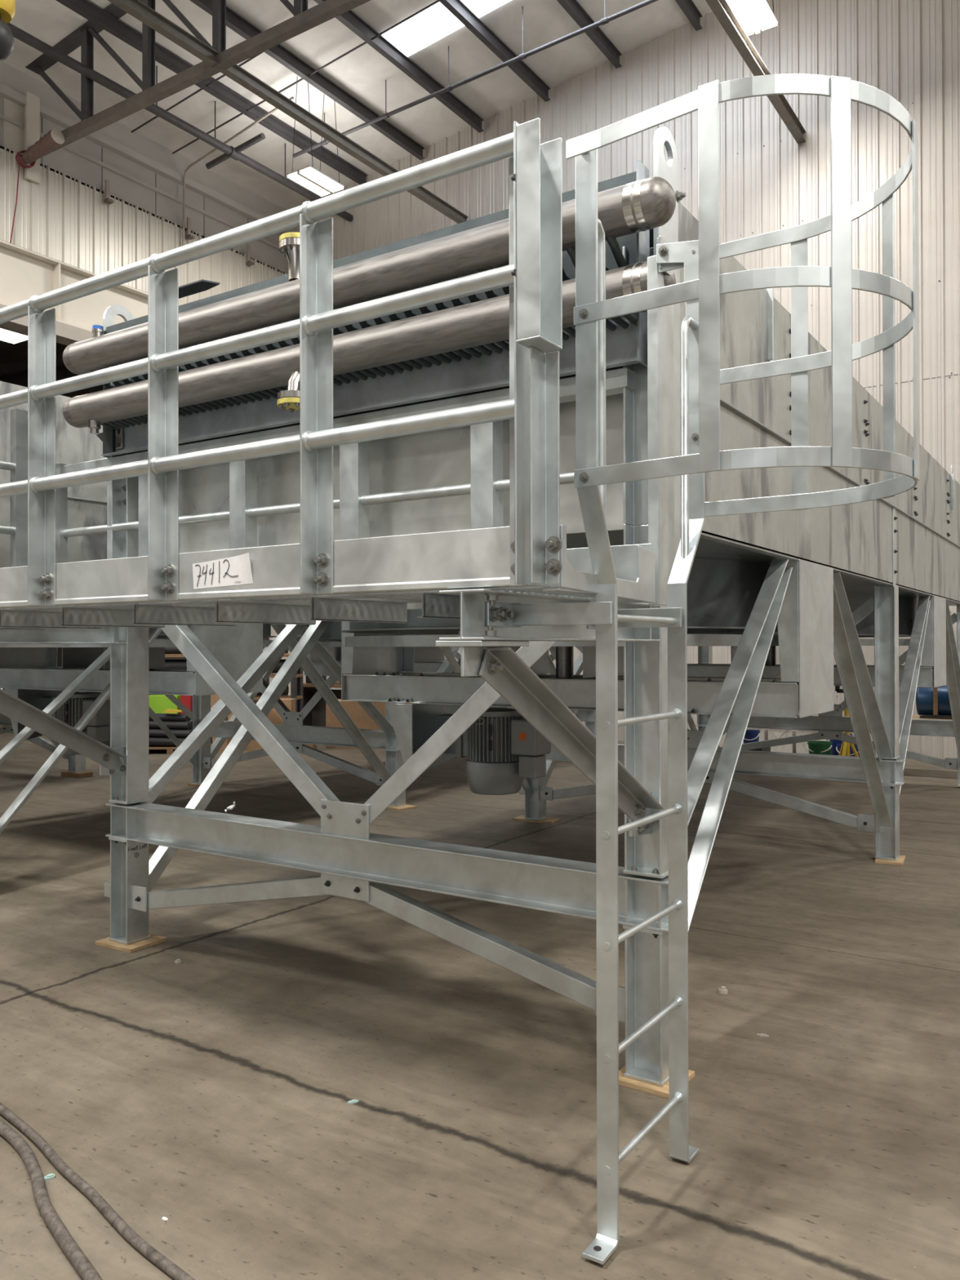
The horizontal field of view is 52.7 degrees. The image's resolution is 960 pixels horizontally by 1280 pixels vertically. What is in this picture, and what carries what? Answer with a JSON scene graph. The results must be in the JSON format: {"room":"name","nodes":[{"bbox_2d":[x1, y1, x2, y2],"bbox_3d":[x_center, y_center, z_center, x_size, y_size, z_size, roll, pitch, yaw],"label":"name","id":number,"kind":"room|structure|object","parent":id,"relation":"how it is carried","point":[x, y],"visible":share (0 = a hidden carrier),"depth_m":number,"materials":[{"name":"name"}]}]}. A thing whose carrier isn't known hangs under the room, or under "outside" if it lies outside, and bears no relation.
{"room":"factory floor","nodes":[
{"label":"factory floor","id":0,"kind":"room"},
{"bbox_2d":[0,339,67,377],"bbox_3d":[-19.194,-7.596,13.483,15.190,1.350,31.300,0,0,33],"label":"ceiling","id":1,"kind":"structure","parent":0,"point":[13,357],"depth_m":26.00,"materials":[{"name":"black"}]},
{"bbox_2d":[0,326,27,343],"bbox_3d":[-10.797,-6.896,21.837,0.700,0.090,1.100,0,0,33],"label":"lamp","id":2,"kind":"object","parent":1,"relation":"attached to","point":[6,335],"visible":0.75,"depth_m":21.91,"materials":[{"name":"beige"}]},
{"bbox_2d":[0,366,269,703],"bbox_3d":[-19.324,-3.271,13.425,15.390,10.200,31.500,0,0,33],"label":"wall","id":3,"kind":"structure","parent":0,"point":[62,372],"depth_m":26.97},
{"bbox_2d":[269,626,290,695],"bbox_3d":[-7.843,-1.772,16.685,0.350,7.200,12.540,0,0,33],"label":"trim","id":4,"kind":"structure","parent":3,"relation":"attached to","point":[273,633],"depth_m":21.68,"materials":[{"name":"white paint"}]},
{"bbox_2d":[0,145,287,305],"bbox_3d":[-12.802,-7.453,9.086,0.102,1.760,31.000,0,0,33],"label":"wall","id":5,"kind":"structure","parent":0,"point":[61,217],"depth_m":17.73,"materials":[{"name":"white metal"}]},
{"bbox_2d":[0,239,180,345],"bbox_3d":[-12.625,-5.954,8.960,0.380,1.320,31.000,0,0,33],"label":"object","id":6,"kind":"structure","parent":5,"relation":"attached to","point":[24,273],"depth_m":16.83,"materials":[{"name":"white paint"}]},
{"bbox_2d":[103,179,113,204],"bbox_3d":[-6.844,-8.275,17.882,0.130,0.420,0.120,0,0,33],"label":"wall bracket","id":7,"kind":"object","parent":5,"relation":"attached to","point":[108,201],"visible":1,"depth_m":17.88,"materials":[{"name":"grey metal"}]},
{"bbox_2d":[186,217,195,239],"bbox_3d":[-5.809,-8.267,19.451,0.130,0.420,0.120,0,0,33],"label":"wall bracket","id":8,"kind":"object","parent":5,"relation":"attached to","point":[188,236],"visible":1,"depth_m":19.45,"materials":[{"name":"grey metal"}]},
{"bbox_2d":[245,244,254,266],"bbox_3d":[-4.928,-8.260,20.787,0.130,0.420,0.120,0,0,33],"label":"wall bracket","id":9,"kind":"object","parent":5,"relation":"attached to","point":[248,262],"visible":1,"depth_m":20.78,"materials":[{"name":"grey metal"}]},
{"bbox_2d":[0,60,295,273],"bbox_3d":[-12.770,-8.161,9.188,0.250,3.298,31.200,0,0,33],"label":"wall","id":10,"kind":"structure","parent":0,"point":[141,171],"depth_m":18.75,"materials":[{"name":"grey metal"}]},
{"bbox_2d":[3,84,39,183],"bbox_3d":[-7.860,-8.632,16.590,0.240,1.480,0.560,0,0,33],"label":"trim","id":11,"kind":"structure","parent":10,"relation":"attached to","point":[16,139],"depth_m":16.59,"materials":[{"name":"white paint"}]},
{"bbox_2d":[182,96,293,245],"bbox_3d":[-4.635,-8.603,18.277,3.392,2.072,0.070,0,-1,39],"label":"conduit","id":12,"kind":"object","parent":10,"relation":"attached to","point":[292,97],"visible":0.88,"depth_m":18.88,"materials":[{"name":"grey metal"}]},
{"bbox_2d":[0,0,712,209],"bbox_3d":[0.336,-10.828,0.616,32.400,1.974,31.300,0,0,33],"label":"ceiling","id":13,"kind":"structure","parent":0,"point":[362,73],"depth_m":17.32,"materials":[{"name":"white metal"}]},
{"bbox_2d":[0,0,15,60],"bbox_3d":[-4.525,-7.942,9.055,0.340,5.024,0.340,0,0,33],"label":"hook block","id":14,"kind":"object","parent":13,"relation":"hanging from","point":[7,7],"visible":1,"depth_m":9.01,"materials":[{"name":"orange paint"}]},
{"bbox_2d":[6,22,352,222],"bbox_3d":[-6.630,-9.517,15.196,1.511,0.875,13.980,0,0,33],"label":"roof beam","id":15,"kind":"structure","parent":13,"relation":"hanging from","point":[235,153],"depth_m":17.20,"materials":[{"name":"metal"}]},
{"bbox_2d":[25,0,370,159],"bbox_3d":[-1.207,-9.827,12.387,15.550,3.026,0.260,0,0,33],"label":"roof truss","id":16,"kind":"object","parent":13,"relation":"attached to","point":[304,19],"visible":0.96,"depth_m":14.87,"materials":[{"name":"metal"}]},
{"bbox_2d":[15,128,64,168],"bbox_3d":[-7.349,-8.205,16.215,1.027,0.380,0.282,0,0,33],"label":"wrapped bundle","id":17,"kind":"object","parent":16,"relation":"attached to","point":[54,139],"visible":1,"depth_m":16.10,"materials":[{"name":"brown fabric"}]},
{"bbox_2d":[9,157,20,243],"bbox_3d":[-7.826,-7.374,16.315,0.181,1.602,0.027,0,0,-38],"label":"cord","id":18,"kind":"object","parent":17,"relation":"hanging from","point":[19,157],"visible":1,"depth_m":16.32,"materials":[{"name":"red plastic"}]},
{"bbox_2d":[55,0,367,184],"bbox_3d":[-9.038,-9.875,10.767,0.110,0.220,23.930,0,0,33],"label":"roof beam","id":19,"kind":"structure","parent":16,"relation":"attached to","point":[87,10],"depth_m":17.34,"materials":[{"name":"metal"}]},
{"bbox_2d":[107,0,468,223],"bbox_3d":[-4.143,-8.400,13.561,0.130,0.170,14.000,0,0,33],"label":"roof beam","id":20,"kind":"structure","parent":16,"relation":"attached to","point":[137,9],"depth_m":14.97,"materials":[{"name":"metal"}]},
{"bbox_2d":[189,0,424,159],"bbox_3d":[-7.770,-10.031,9.931,0.110,0.220,23.930,0,0,33],"label":"roof beam","id":21,"kind":"structure","parent":16,"relation":"attached to","point":[235,22],"depth_m":17.38,"materials":[{"name":"metal"}]},
{"bbox_2d":[313,0,484,132],"bbox_3d":[-6.560,-10.180,9.133,0.110,0.220,23.930,0,0,33],"label":"roof beam","id":22,"kind":"structure","parent":16,"relation":"attached to","point":[350,20],"depth_m":17.10,"materials":[{"name":"metal"}]},
{"bbox_2d":[130,51,263,133],"bbox_3d":[-2.606,-10.065,15.671,9.503,0.958,0.032,0,0,33],"label":"rod","id":23,"kind":"object","parent":22,"relation":"attached to","point":[254,56],"visible":0.58,"depth_m":17.35,"materials":[{"name":"metal"}]},
{"bbox_2d":[172,0,439,154],"bbox_3d":[-2.083,-10.060,16.464,9.503,0.958,0.032,0,0,33],"label":"rod","id":24,"kind":"object","parent":22,"relation":"attached to","point":[437,1],"visible":1,"depth_m":16.86,"materials":[{"name":"metal"}]},
{"bbox_2d":[438,0,550,102],"bbox_3d":[-5.308,-10.335,8.308,0.110,0.220,23.930,0,0,33],"label":"roof beam","id":25,"kind":"structure","parent":16,"relation":"attached to","point":[456,7],"depth_m":16.73,"materials":[{"name":"metal"}]},
{"bbox_2d":[556,0,622,68],"bbox_3d":[-4.081,-10.486,7.500,0.110,0.220,23.930,0,0,33],"label":"roof beam","id":26,"kind":"structure","parent":16,"relation":"attached to","point":[572,7],"depth_m":16.61,"materials":[{"name":"metal"}]},
{"bbox_2d":[675,0,702,31],"bbox_3d":[-2.821,-10.641,6.669,0.110,0.220,23.930,0,0,33],"label":"beam","id":27,"kind":"structure","parent":16,"relation":"attached to","point":[688,7],"depth_m":16.32,"materials":[{"name":"metal"}]},
{"bbox_2d":[286,75,344,195],"bbox_3d":[-2.971,-9.173,17.560,0.560,1.834,0.900,0,0,33],"label":"hanging lamp","id":28,"kind":"object","parent":13,"relation":"hanging from","point":[308,177],"visible":0.92,"depth_m":17.47,"materials":[{"name":"white"}]},
{"bbox_2d":[382,0,511,57],"bbox_3d":[1.035,-10.581,15.129,6.020,0.607,0.700,0,0,33],"label":"skylight","id":29,"kind":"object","parent":13,"relation":"attached to","point":[436,22],"depth_m":16.34,"materials":[{"name":"white"}]},
{"bbox_2d":[292,0,657,157],"bbox_3d":[0.289,-10.112,16.337,9.402,1.350,0.090,0,0,33],"label":"pipe","id":30,"kind":"object","parent":13,"relation":"hanging from","point":[605,20],"visible":0.97,"depth_m":16.39,"materials":[{"name":"metal"}]},
{"bbox_2d":[0,717,959,1279],"bbox_3d":[-5.899,1.893,4.660,47.000,0.300,31.300,0,0,33],"label":"floor","id":31,"kind":"structure","parent":0,"point":[208,1093],"depth_m":4.01,"materials":[{"name":"concrete"}]},
{"bbox_2d":[44,1173,55,1180],"bbox_3d":[-1.380,1.719,3.107,0.036,0.010,0.023,0,0,-35],"label":"scrap","id":32,"kind":"object","parent":31,"relation":"on","point":[49,1176],"visible":0.89,"depth_m":3.10,"materials":[{"name":"white"}]},
{"bbox_2d":[0,1119,102,1279],"bbox_3d":[-1.452,1.706,3.080,0.162,0.036,1.792,0,-1,-43],"label":"hose","id":33,"kind":"object","parent":31,"relation":"on","point":[76,1256],"visible":1,"depth_m":2.87,"materials":[{"name":"grey rubber"}]},
{"bbox_2d":[61,770,93,777],"bbox_3d":[-5.311,1.767,12.779,0.400,0.060,0.200,0,0,33],"label":"wood shim","id":34,"kind":"object","parent":31,"relation":"on","point":[86,774],"visible":0.87,"depth_m":12.69,"materials":[{"name":"brown wood"}]},
{"bbox_2d":[0,688,86,773],"bbox_3d":[-7.803,0.676,11.883,3.400,2.120,4.410,0,0,33],"label":"support frame","id":35,"kind":"object","parent":34,"relation":"on","point":[77,762],"visible":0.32,"depth_m":13.01,"materials":[{"name":"metal"}]},
{"bbox_2d":[0,1102,195,1279],"bbox_3d":[-1.368,1.710,3.156,2.156,0.028,0.064,0,-1,44],"label":"hose","id":36,"kind":"object","parent":31,"relation":"on","point":[167,1266],"visible":1,"depth_m":2.93,"materials":[{"name":"grey rubber"}]},
{"bbox_2d":[94,933,167,952],"bbox_3d":[-2.005,1.732,5.579,0.300,0.020,0.260,0,0,31],"label":"wood shim","id":37,"kind":"object","parent":31,"relation":"on","point":[154,940],"visible":0.72,"depth_m":5.50,"materials":[{"name":"brown wood"}]},
{"bbox_2d":[102,716,192,746],"bbox_3d":[-5.665,1.532,16.368,1.500,0.580,0.500,0,0,0],"label":"storage chest","id":38,"kind":"object","parent":31,"relation":"on","point":[107,743],"visible":0.02,"depth_m":16.12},
{"bbox_2d":[148,694,180,713],"bbox_3d":[-5.322,1.086,16.348,0.550,0.306,0.350,0,0,0],"label":"plastic bin","id":39,"kind":"object","parent":38,"relation":"on","point":[158,704],"visible":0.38,"depth_m":16.17,"materials":[{"name":"green plastic"}]},
{"bbox_2d":[180,695,192,714],"bbox_3d":[-4.914,1.065,16.331,0.160,0.346,0.300,0,0,0],"label":"plastic bin","id":40,"kind":"object","parent":38,"relation":"on","point":[187,700],"visible":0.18,"depth_m":16.18,"materials":[{"name":"red plastic"}]},
{"bbox_2d":[174,959,182,964],"bbox_3d":[-1.625,1.730,5.222,0.042,0.018,0.027,0,0,33],"label":"scrap","id":41,"kind":"object","parent":31,"relation":"on","point":[177,961],"visible":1,"depth_m":5.21,"materials":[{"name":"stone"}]},
{"bbox_2d":[148,743,212,754],"bbox_3d":[-5.107,1.767,15.759,1.500,0.100,0.700,0,0,0],"label":"pallet","id":42,"kind":"object","parent":31,"relation":"on","point":[170,749],"visible":0.2,"depth_m":15.43,"materials":[{"name":"brown wood"}]},
{"bbox_2d":[148,737,186,746],"bbox_3d":[-5.167,1.638,15.560,1.124,0.145,0.130,0,0,0],"label":"duct","id":43,"kind":"object","parent":42,"relation":"on","point":[152,741],"visible":0.29,"depth_m":15.51,"materials":[{"name":"black rubber"}]},
{"bbox_2d":[148,728,191,737],"bbox_3d":[-5.193,1.509,15.621,1.074,0.145,0.130,0,0,0],"label":"duct","id":44,"kind":"object","parent":43,"relation":"on","point":[152,732],"visible":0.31,"depth_m":15.57,"materials":[{"name":"black rubber"}]},
{"bbox_2d":[148,720,190,729],"bbox_3d":[-5.218,1.379,15.682,1.024,0.145,0.130,0,0,0],"label":"duct","id":45,"kind":"object","parent":44,"relation":"on","point":[152,724],"visible":0.58,"depth_m":15.63,"materials":[{"name":"black rubber"}]},
{"bbox_2d":[148,713,187,721],"bbox_3d":[-5.243,1.260,15.743,0.974,0.145,0.130,0,0,0],"label":"duct","id":46,"kind":"object","parent":45,"relation":"on","point":[163,717],"visible":0.44,"depth_m":15.69,"materials":[{"name":"black rubber"}]},
{"bbox_2d":[163,709,182,713],"bbox_3d":[-4.968,1.151,15.661,0.280,0.060,0.100,0,0,0],"label":"scrap","id":47,"kind":"object","parent":46,"relation":"on","point":[170,711],"visible":0.94,"depth_m":15.61,"materials":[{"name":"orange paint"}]},
{"bbox_3d":[-5.167,1.639,15.700,1.007,0.145,0.725,0,0,33],"label":"duct","id":48,"kind":"object","parent":42,"relation":"on","visible":0},
{"bbox_3d":[-5.192,1.510,15.761,0.965,0.145,0.697,0,0,33],"label":"duct","id":49,"kind":"object","parent":48,"relation":"on","visible":0},
{"bbox_2d":[187,720,192,728],"bbox_3d":[-5.218,1.380,15.822,1.024,0.145,0.130,0,0,0],"label":"duct","id":50,"kind":"object","parent":49,"relation":"on","point":[190,722],"visible":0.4,"depth_m":15.81,"materials":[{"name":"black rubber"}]},
{"bbox_2d":[187,782,200,786],"bbox_3d":[-3.433,1.778,11.959,0.240,0.020,0.240,0,0,33],"label":"wood shim","id":51,"kind":"object","parent":31,"relation":"on","point":[191,784],"visible":0.32,"depth_m":11.87,"materials":[{"name":"brown wood"}]},
{"bbox_2d":[212,737,231,751],"bbox_3d":[-4.234,1.583,15.903,0.240,0.466,0.240,0,0,0],"label":"cardboard box","id":52,"kind":"object","parent":31,"relation":"on","point":[228,740],"visible":0.06,"depth_m":15.78,"materials":[{"name":"brown cardboard"}]},
{"bbox_2d":[148,635,302,720],"bbox_3d":[-4.632,0.879,17.667,2.710,1.900,0.711,0,0,0],"label":"storage rack","id":53,"kind":"object","parent":31,"relation":"on","point":[296,682],"visible":0.14,"depth_m":17.50,"materials":[{"name":"metal"}]},
{"bbox_2d":[154,685,288,695],"bbox_3d":[-4.687,0.908,17.584,2.400,0.195,0.200,0,0,0],"label":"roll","id":54,"kind":"object","parent":53,"relation":"on","point":[286,691],"visible":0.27,"depth_m":17.52,"materials":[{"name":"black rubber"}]},
{"bbox_2d":[163,659,285,673],"bbox_3d":[-4.688,0.478,17.587,2.400,0.254,0.260,0,0,0],"label":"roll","id":55,"kind":"object","parent":53,"relation":"on","point":[169,664],"visible":0.02,"depth_m":17.47,"materials":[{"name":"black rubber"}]},
{"bbox_2d":[164,647,288,653],"bbox_3d":[-4.689,0.168,17.589,2.400,0.156,0.160,0,0,0],"label":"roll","id":56,"kind":"object","parent":53,"relation":"on","point":[167,650],"visible":0.16,"depth_m":17.52,"materials":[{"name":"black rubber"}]},
{"bbox_2d":[164,653,289,657],"bbox_3d":[-4.633,0.284,17.671,2.700,0.050,0.640,0,0,0],"label":"shelf","id":57,"kind":"object","parent":53,"relation":"attached to","point":[166,655],"depth_m":17.35,"materials":[{"name":"grey metal"}]},
{"bbox_2d":[253,695,302,700],"bbox_3d":[-4.632,1.054,17.666,2.700,0.050,0.640,0,0,0],"label":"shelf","id":58,"kind":"object","parent":53,"relation":"attached to","point":[257,697],"depth_m":17.37,"materials":[{"name":"brown wood"}]},
{"bbox_2d":[268,674,302,677],"bbox_3d":[-4.633,0.654,17.669,2.700,0.050,0.640,0,0,0],"label":"shelf","id":59,"kind":"object","parent":53,"relation":"attached to","point":[271,675],"depth_m":17.37,"materials":[{"name":"brown wood"}]},
{"bbox_2d":[227,711,247,750],"bbox_3d":[-3.972,1.428,16.211,0.720,0.780,0.350,0,0,0],"label":"cardboard box","id":60,"kind":"object","parent":31,"relation":"on","point":[229,716],"visible":0.02,"depth_m":16.04,"materials":[{"name":"brown cardboard"}]},
{"bbox_2d":[247,739,262,751],"bbox_3d":[-3.513,1.642,15.906,0.500,0.346,0.400,0,0,0],"label":"cardboard box","id":61,"kind":"object","parent":31,"relation":"on","point":[253,745],"visible":0.13,"depth_m":15.71,"materials":[{"name":"brown cardboard"}]},
{"bbox_2d":[266,698,295,724],"bbox_3d":[-3.406,1.416,16.616,0.420,0.806,0.400,0,0,0],"label":"cardboard box","id":62,"kind":"object","parent":31,"relation":"on","point":[274,717],"visible":0.3,"depth_m":16.42,"materials":[{"name":"brown cardboard"}]},
{"bbox_2d":[0,622,595,833],"bbox_3d":[-2.183,0.680,11.140,3.320,2.160,9.360,0,0,33],"label":"support frame","id":63,"kind":"object","parent":31,"relation":"on","point":[237,647],"visible":0.45,"depth_m":9.56,"materials":[{"name":"metal"}]},
{"bbox_2d":[4,688,110,754],"bbox_3d":[-4.043,0.791,9.516,1.099,0.627,0.660,0,0,33],"label":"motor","id":64,"kind":"object","parent":63,"relation":"attached to","point":[73,708],"visible":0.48,"depth_m":9.30,"materials":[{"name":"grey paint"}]},
{"bbox_2d":[0,381,452,647],"bbox_3d":[-2.116,-0.830,11.220,3.214,1.820,9.208,0,0,33],"label":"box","id":65,"kind":"object","parent":63,"relation":"on","point":[86,503],"visible":0.16,"depth_m":7.12,"materials":[{"name":"metal"}]},
{"bbox_2d":[303,743,316,749],"bbox_3d":[-2.930,1.640,15.881,0.450,0.346,0.400,0,0,0],"label":"cardboard box","id":66,"kind":"object","parent":31,"relation":"on","point":[314,746],"visible":0.05,"depth_m":15.68,"materials":[{"name":"brown cardboard"}]},
{"bbox_2d":[302,683,341,726],"bbox_3d":[-2.417,1.341,18.659,2.600,0.980,0.700,0,0,33],"label":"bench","id":67,"kind":"object","parent":31,"relation":"on","point":[316,717],"visible":0.09,"depth_m":19.21,"materials":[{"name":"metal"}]},
{"bbox_2d":[306,675,326,683],"bbox_3d":[-3.225,0.715,19.076,0.300,0.280,0.300,0,0,33],"label":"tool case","id":68,"kind":"object","parent":67,"relation":"on","point":[308,680],"visible":0.17,"depth_m":19.01,"materials":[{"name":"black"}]},
{"bbox_2d":[346,1099,359,1103],"bbox_3d":[-0.474,1.722,3.619,0.043,0.008,0.018,0,0,-12],"label":"scrap","id":69,"kind":"object","parent":31,"relation":"on","point":[353,1101],"visible":1,"depth_m":3.61,"materials":[{"name":"white"}]},
{"bbox_2d":[325,698,385,748],"bbox_3d":[-2.033,1.423,16.608,1.100,0.786,0.700,0,0,0],"label":"cardboard box","id":70,"kind":"object","parent":31,"relation":"on","point":[358,715],"visible":0.19,"depth_m":16.26,"materials":[{"name":"brown cardboard"}]},
{"bbox_2d":[386,804,417,810],"bbox_3d":[-0.895,1.761,10.285,0.420,0.020,0.240,-1,-1,45],"label":"wood shim","id":71,"kind":"object","parent":31,"relation":"on","point":[406,806],"visible":0.53,"depth_m":10.17,"materials":[{"name":"brown wood"}]},
{"bbox_2d":[104,524,959,1086],"bbox_3d":[1.868,0.654,8.591,3.500,2.160,9.455,0,0,33],"label":"support frame","id":72,"kind":"object","parent":31,"relation":"on","point":[808,603],"visible":0.73,"depth_m":5.35,"materials":[{"name":"metal"}]},
{"bbox_2d":[224,801,235,811],"bbox_3d":[-1.368,0.909,5.294,0.061,0.056,0.055,0,0,33],"label":"rag","id":73,"kind":"object","parent":72,"relation":"on","point":[230,807],"visible":1,"depth_m":5.29,"materials":[{"name":"white fabric"}]},
{"bbox_2d":[0,255,674,836],"bbox_3d":[-1.183,-0.291,4.253,4.175,2.115,1.305,0,0,33],"label":"access platform","id":74,"kind":"object","parent":72,"relation":"attached to","point":[451,574],"visible":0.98,"depth_m":3.30,"materials":[{"name":"metal"}]},
{"bbox_2d":[0,408,27,567],"bbox_3d":[-2.846,-0.772,5.536,0.080,1.170,0.900,0,0,33],"label":"railing","id":75,"kind":"object","parent":74,"relation":"attached to","point":[17,530],"visible":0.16,"depth_m":5.70,"materials":[{"name":"metal"}]},
{"bbox_2d":[192,552,253,589],"bbox_3d":[-0.884,-0.234,3.308,0.301,0.111,0.013,0,0,33],"label":"paper tag","id":76,"kind":"object","parent":74,"relation":"attached to","point":[236,570],"visible":1,"depth_m":3.31,"materials":[{"name":"white paper"}]},
{"bbox_2d":[0,117,562,605],"bbox_3d":[-1.550,-0.755,3.680,4.167,1.234,0.129,0,0,33],"label":"guard railing","id":77,"kind":"object","parent":74,"relation":"attached to","point":[533,275],"visible":1,"depth_m":3.03,"materials":[{"name":"metal"}]},
{"bbox_2d":[386,702,551,795],"bbox_3d":[-0.034,0.765,6.931,1.099,0.627,0.660,0,0,33],"label":"motor","id":78,"kind":"object","parent":72,"relation":"attached to","point":[501,748],"visible":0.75,"depth_m":6.72,"materials":[{"name":"grey paint"}]},
{"bbox_2d":[55,202,959,646],"bbox_3d":[1.674,-0.914,8.725,3.915,1.939,9.508,0,0,33],"label":"machine housing","id":79,"kind":"object","parent":72,"relation":"on","point":[457,478],"visible":0.53,"depth_m":5.04,"materials":[{"name":"metal"}]},
{"bbox_2d":[62,126,686,457],"bbox_3d":[1.769,-1.523,8.403,3.615,0.978,9.638,0,0,33],"label":"pipes","id":80,"kind":"object","parent":79,"relation":"attached to","point":[459,347],"visible":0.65,"depth_m":4.26,"materials":[{"name":"metal"}]},
{"bbox_2d":[512,815,559,823],"bbox_3d":[0.553,1.753,9.474,0.420,0.020,0.200,0,0,28],"label":"wood shim","id":81,"kind":"object","parent":31,"relation":"on","point":[521,818],"visible":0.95,"depth_m":9.41,"materials":[{"name":"brown wood"}]},
{"bbox_2d":[618,1065,694,1098],"bbox_3d":[0.678,1.714,3.808,0.250,0.020,0.240,0,0,35],"label":"wood shim","id":82,"kind":"object","parent":31,"relation":"on","point":[663,1091],"visible":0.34,"depth_m":3.72,"materials":[{"name":"brown wood"}]},
{"bbox_2d":[486,73,919,1264],"bbox_3d":[0.683,0.150,2.835,0.970,3.123,1.063,0,-1,-45],"label":"ladder","id":83,"kind":"object","parent":31,"relation":"on","point":[701,375],"visible":1,"depth_m":2.74,"materials":[{"name":"metal"}]},
{"bbox_2d":[718,986,727,994],"bbox_3d":[1.192,1.715,4.752,0.044,0.030,0.033,0,0,33],"label":"scrap","id":84,"kind":"object","parent":31,"relation":"on","point":[722,990],"visible":1,"depth_m":4.74,"materials":[{"name":"paper"}]},
{"bbox_2d":[742,727,768,743],"bbox_3d":[4.488,1.593,15.796,0.400,0.410,0.423,0,0,33],"label":"tub","id":85,"kind":"object","parent":31,"relation":"on","point":[763,735],"visible":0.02,"depth_m":15.60,"materials":[{"name":"plastic"}]},
{"bbox_2d":[749,746,770,751],"bbox_3d":[3.840,1.652,13.931,0.550,0.270,0.400,0,0,33],"label":"storage chest","id":86,"kind":"object","parent":31,"relation":"on","point":[767,748],"visible":0.07,"depth_m":13.70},
{"bbox_2d":[743,729,759,743],"bbox_3d":[3.885,1.405,13.902,0.270,0.220,0.252,0,0,33],"label":"bucket","id":87,"kind":"object","parent":86,"relation":"on","point":[751,735],"visible":0.56,"depth_m":13.80,"materials":[{"name":"blue plastic"}]},
{"bbox_2d":[756,1033,768,1036],"bbox_3d":[1.233,1.722,4.229,0.052,0.008,0.021,0,0,16],"label":"scrap","id":88,"kind":"object","parent":31,"relation":"on","point":[757,1034],"visible":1,"depth_m":4.22,"materials":[{"name":"paper"}]},
{"bbox_2d":[768,728,795,752],"bbox_3d":[4.856,1.591,15.553,0.400,0.410,0.423,0,0,33],"label":"tub","id":89,"kind":"object","parent":31,"relation":"on","point":[773,734],"visible":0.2,"depth_m":15.41,"materials":[{"name":"plastic"}]},
{"bbox_2d":[795,729,826,753],"bbox_3d":[5.223,1.588,15.311,0.400,0.410,0.423,0,0,33],"label":"tub","id":90,"kind":"object","parent":31,"relation":"on","point":[801,748],"visible":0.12,"depth_m":15.22,"materials":[{"name":"plastic"}]},
{"bbox_2d":[806,741,831,755],"bbox_3d":[4.736,1.602,13.519,0.344,0.360,0.326,0,0,33],"label":"bucket","id":91,"kind":"object","parent":31,"relation":"on","point":[814,747],"visible":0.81,"depth_m":13.40,"materials":[{"name":"green plastic"}]},
{"bbox_2d":[829,733,852,755],"bbox_3d":[5.096,1.552,13.702,0.315,0.460,0.315,0,0,33],"label":"bucket","id":92,"kind":"object","parent":31,"relation":"on","point":[833,752],"visible":0.17,"depth_m":13.62,"materials":[{"name":"blue plastic"}]},
{"bbox_2d":[835,685,858,756],"bbox_3d":[4.809,1.171,12.703,0.420,1.188,0.392,0,0,33],"label":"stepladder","id":93,"kind":"object","parent":31,"relation":"on","point":[845,748],"visible":0.4,"depth_m":12.72,"materials":[{"name":"yellow metal"}]},
{"bbox_2d":[835,743,859,756],"bbox_3d":[5.081,1.610,13.352,0.334,0.340,0.315,0,0,33],"label":"bucket","id":94,"kind":"object","parent":31,"relation":"on","point":[838,745],"visible":0.28,"depth_m":13.22,"materials":[{"name":"blue plastic"}]},
{"bbox_2d":[875,855,905,865],"bbox_3d":[3.246,1.735,7.673,0.200,0.020,0.300,0,0,28],"label":"wood shim","id":95,"kind":"object","parent":31,"relation":"on","point":[900,861],"visible":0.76,"depth_m":7.57,"materials":[{"name":"brown wood"}]},
{"bbox_2d":[911,715,952,719],"bbox_3d":[6.085,1.402,12.751,1.500,0.745,0.800,0,0,33],"label":"table","id":96,"kind":"object","parent":31,"relation":"on","point":[916,717],"visible":0.02,"depth_m":12.67,"materials":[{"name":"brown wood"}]},
{"bbox_2d":[915,684,951,719],"bbox_3d":[6.042,0.801,12.782,0.480,0.454,0.430,0,0,33],"label":"barrel","id":97,"kind":"object","parent":96,"relation":"on","point":[933,703],"visible":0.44,"depth_m":12.65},
{"bbox_3d":[-4.472,1.647,16.359,0.600,0.345,0.400,0,0,0],"label":"storage chest","id":98,"kind":"object","parent":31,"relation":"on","visible":0},
{"bbox_2d":[210,694,225,720],"bbox_3d":[-4.473,1.157,16.363,0.260,0.626,0.300,0,0,0],"label":"cardboard box","id":99,"kind":"object","parent":98,"relation":"on","point":[214,698],"visible":0.02,"depth_m":16.21,"materials":[{"name":"brown cardboard"}]},
{"bbox_2d":[290,0,959,759],"bbox_3d":[8.762,-4.911,13.394,32.330,13.368,0.034,0,0,33],"label":"wall","id":100,"kind":"structure","parent":0,"point":[908,51],"depth_m":15.68,"materials":[{"name":"grey metal"}]},
{"bbox_2d":[705,0,805,143],"bbox_3d":[1.375,-8.196,9.919,0.130,0.170,14.000,0,0,33],"label":"strut","id":101,"kind":"object","parent":100,"relation":"attached to","point":[721,9],"visible":1,"depth_m":13.53,"materials":[{"name":"metal"}]},
{"bbox_2d":[725,0,777,35],"bbox_3d":[3.631,-9.687,13.172,0.560,2.438,0.900,0,0,33],"label":"skylight","id":102,"kind":"object","parent":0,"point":[753,15],"visible":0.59,"depth_m":13.16,"materials":[{"name":"white"}]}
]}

